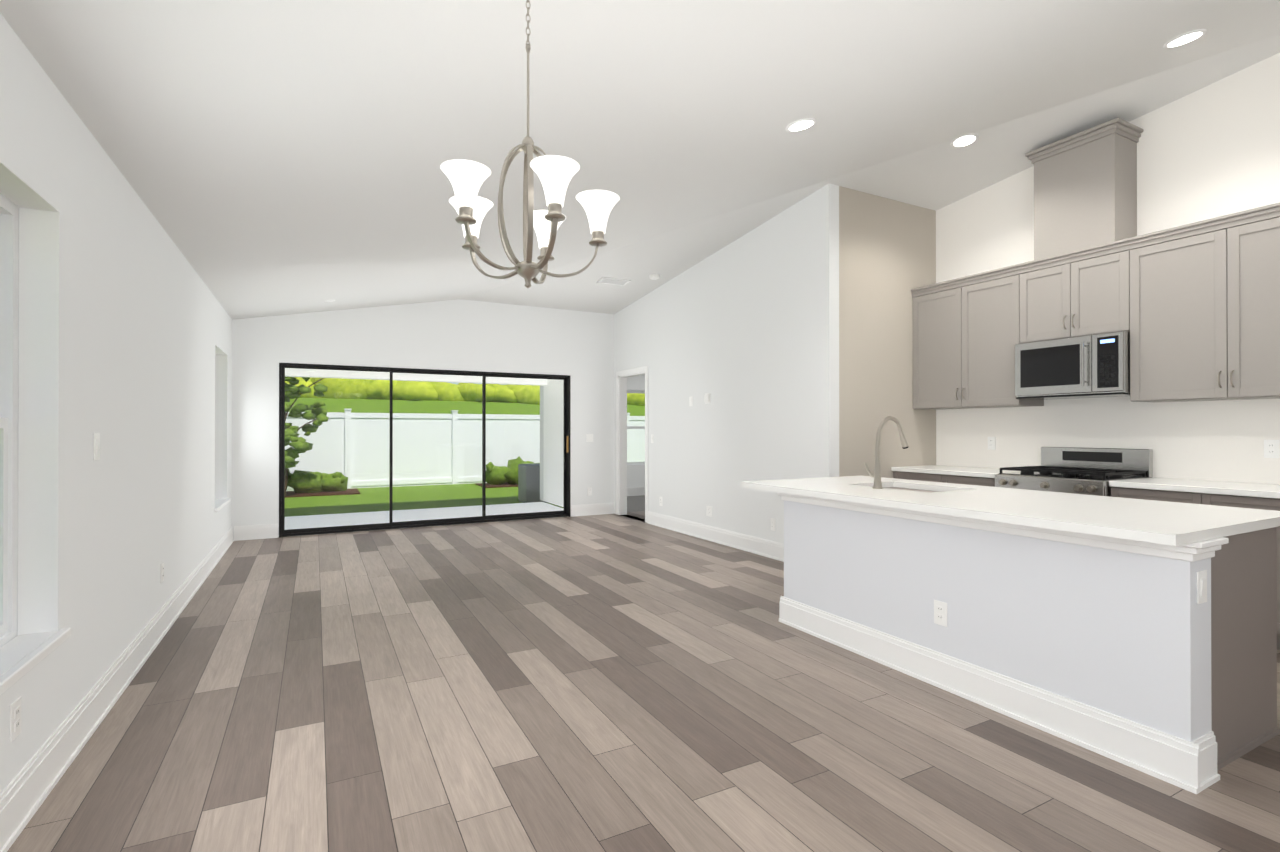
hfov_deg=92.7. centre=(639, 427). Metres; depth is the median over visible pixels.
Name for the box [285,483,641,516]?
lawn
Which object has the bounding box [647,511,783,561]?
baseboard
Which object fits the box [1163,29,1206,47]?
recessed light
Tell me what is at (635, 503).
floor
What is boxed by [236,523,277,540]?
baseboard
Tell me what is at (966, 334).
upper cabinet
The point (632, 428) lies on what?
bedroom window
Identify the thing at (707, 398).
thermostat
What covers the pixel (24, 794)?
baseboard
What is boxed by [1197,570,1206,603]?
electrical outlet
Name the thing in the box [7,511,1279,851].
floor
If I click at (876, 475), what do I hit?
kitchen faucet
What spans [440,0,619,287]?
chandelier
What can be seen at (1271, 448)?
outlet
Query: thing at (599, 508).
baseboard
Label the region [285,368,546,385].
beam
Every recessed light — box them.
[786,118,815,131]
[951,133,977,146]
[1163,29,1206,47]
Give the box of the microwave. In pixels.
[1015,331,1129,399]
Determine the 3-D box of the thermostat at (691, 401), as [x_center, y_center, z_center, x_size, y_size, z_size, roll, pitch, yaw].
[0.610,-0.310,7.301,0.010,0.117,0.072,0,0,-28]
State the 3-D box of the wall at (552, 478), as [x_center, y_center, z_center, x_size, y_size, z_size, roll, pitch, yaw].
[-1.043,-0.149,10.108,0.530,2.900,1.830,0,0,-28]
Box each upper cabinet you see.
[912,266,1043,409]
[1027,242,1130,342]
[1130,206,1279,402]
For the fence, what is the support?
on the lawn
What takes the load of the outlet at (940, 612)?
attached to the kitchen island
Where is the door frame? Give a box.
[616,366,647,522]
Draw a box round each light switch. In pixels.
[93,433,99,459]
[586,434,592,441]
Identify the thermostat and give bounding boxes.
[689,396,692,405]
[704,393,710,403]
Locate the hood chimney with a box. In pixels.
[1031,126,1138,265]
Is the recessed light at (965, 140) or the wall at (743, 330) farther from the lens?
the wall at (743, 330)
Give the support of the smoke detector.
attached to the ceiling
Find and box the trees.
[285,377,644,405]
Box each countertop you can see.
[741,480,1236,551]
[805,476,1279,531]
[891,465,1279,498]
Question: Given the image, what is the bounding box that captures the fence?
[285,409,644,490]
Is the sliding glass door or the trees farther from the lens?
the trees
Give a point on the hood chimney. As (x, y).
(1085, 190)
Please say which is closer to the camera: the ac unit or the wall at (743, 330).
the wall at (743, 330)
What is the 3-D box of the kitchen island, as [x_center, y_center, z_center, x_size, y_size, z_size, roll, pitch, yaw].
[1.812,0.837,3.275,0.900,0.876,2.170,0,0,-28]
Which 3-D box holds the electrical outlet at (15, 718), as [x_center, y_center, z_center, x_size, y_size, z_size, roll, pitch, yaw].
[-1.968,0.920,1.925,0.008,0.117,0.072,0,0,-28]
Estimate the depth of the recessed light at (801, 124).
3.85 m
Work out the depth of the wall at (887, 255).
5.65 m
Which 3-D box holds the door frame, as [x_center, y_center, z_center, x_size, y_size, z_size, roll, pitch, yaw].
[-0.067,0.233,8.695,0.134,2.125,0.970,0,0,-28]
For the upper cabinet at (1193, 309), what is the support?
attached to the wall at (1211, 151)
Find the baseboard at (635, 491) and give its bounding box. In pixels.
[627,487,644,495]
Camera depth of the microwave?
4.53 m
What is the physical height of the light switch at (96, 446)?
0.117 m
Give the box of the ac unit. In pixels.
[518,463,545,502]
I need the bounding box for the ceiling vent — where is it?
[597,277,630,285]
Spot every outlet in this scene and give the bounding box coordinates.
[10,696,20,742]
[160,562,163,582]
[706,506,711,516]
[934,600,946,626]
[988,437,995,449]
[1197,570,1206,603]
[1264,440,1278,457]
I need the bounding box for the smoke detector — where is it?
[649,274,659,279]
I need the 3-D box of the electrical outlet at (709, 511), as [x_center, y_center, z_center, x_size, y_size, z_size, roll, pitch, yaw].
[0.789,0.959,6.962,0.008,0.117,0.115,0,0,-28]
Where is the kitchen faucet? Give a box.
[864,416,907,488]
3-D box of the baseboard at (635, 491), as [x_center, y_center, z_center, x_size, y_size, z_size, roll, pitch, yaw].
[0.514,1.225,11.955,3.960,0.165,0.024,0,0,-28]
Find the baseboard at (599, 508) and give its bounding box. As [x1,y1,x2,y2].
[571,502,614,516]
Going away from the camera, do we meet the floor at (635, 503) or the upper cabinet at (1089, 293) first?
the upper cabinet at (1089, 293)
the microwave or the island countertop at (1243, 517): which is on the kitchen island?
the island countertop at (1243, 517)
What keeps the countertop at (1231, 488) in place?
on the base cabinet at (1263, 503)
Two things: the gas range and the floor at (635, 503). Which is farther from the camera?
the floor at (635, 503)
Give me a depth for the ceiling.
3.31 m
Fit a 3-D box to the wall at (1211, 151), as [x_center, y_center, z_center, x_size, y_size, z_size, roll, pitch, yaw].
[4.587,-0.775,3.048,0.150,4.100,6.810,0,0,-28]
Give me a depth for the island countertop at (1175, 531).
2.58 m
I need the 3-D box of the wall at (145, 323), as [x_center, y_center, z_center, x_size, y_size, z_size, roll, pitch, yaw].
[-2.147,-0.779,2.045,0.200,4.100,11.370,0,0,-28]
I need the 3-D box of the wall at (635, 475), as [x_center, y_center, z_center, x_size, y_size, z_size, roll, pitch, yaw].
[0.316,-0.143,11.982,4.690,2.900,0.200,0,0,-28]
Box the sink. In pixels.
[869,484,952,491]
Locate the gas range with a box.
[995,447,1152,496]
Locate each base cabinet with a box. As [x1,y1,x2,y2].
[893,471,994,486]
[1111,487,1279,649]
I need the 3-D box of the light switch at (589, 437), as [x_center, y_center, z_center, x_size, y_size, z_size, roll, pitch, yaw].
[-0.742,0.157,8.998,0.115,0.117,0.010,0,0,-28]
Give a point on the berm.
(469, 407)
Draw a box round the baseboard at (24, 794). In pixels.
[0,526,235,851]
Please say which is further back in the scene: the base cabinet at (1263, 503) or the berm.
the berm
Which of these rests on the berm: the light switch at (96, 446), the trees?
the trees
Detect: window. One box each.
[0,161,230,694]
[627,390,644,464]
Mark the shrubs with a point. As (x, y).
(338, 477)
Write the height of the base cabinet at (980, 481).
0.876 m
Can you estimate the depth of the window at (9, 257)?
2.21 m
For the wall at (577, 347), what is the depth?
7.93 m
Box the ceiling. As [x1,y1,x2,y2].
[0,0,1279,319]
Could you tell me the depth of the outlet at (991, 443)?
5.51 m
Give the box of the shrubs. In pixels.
[285,377,533,497]
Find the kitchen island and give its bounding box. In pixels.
[777,492,1279,793]
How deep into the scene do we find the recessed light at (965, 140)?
4.74 m
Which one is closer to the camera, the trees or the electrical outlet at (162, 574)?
the electrical outlet at (162, 574)
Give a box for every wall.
[0,13,231,793]
[232,299,613,538]
[540,375,644,499]
[543,379,563,506]
[614,183,838,543]
[839,186,935,477]
[936,53,1279,484]
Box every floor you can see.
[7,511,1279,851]
[285,502,567,536]
[627,495,644,511]
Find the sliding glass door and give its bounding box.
[279,363,569,536]
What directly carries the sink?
in the island countertop at (1243, 517)
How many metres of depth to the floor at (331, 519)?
9.11 m
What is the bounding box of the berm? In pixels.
[286,398,644,415]
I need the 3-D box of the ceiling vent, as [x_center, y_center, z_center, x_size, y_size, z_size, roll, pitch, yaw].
[-0.329,-1.835,7.678,0.380,0.031,0.200,0,0,-28]

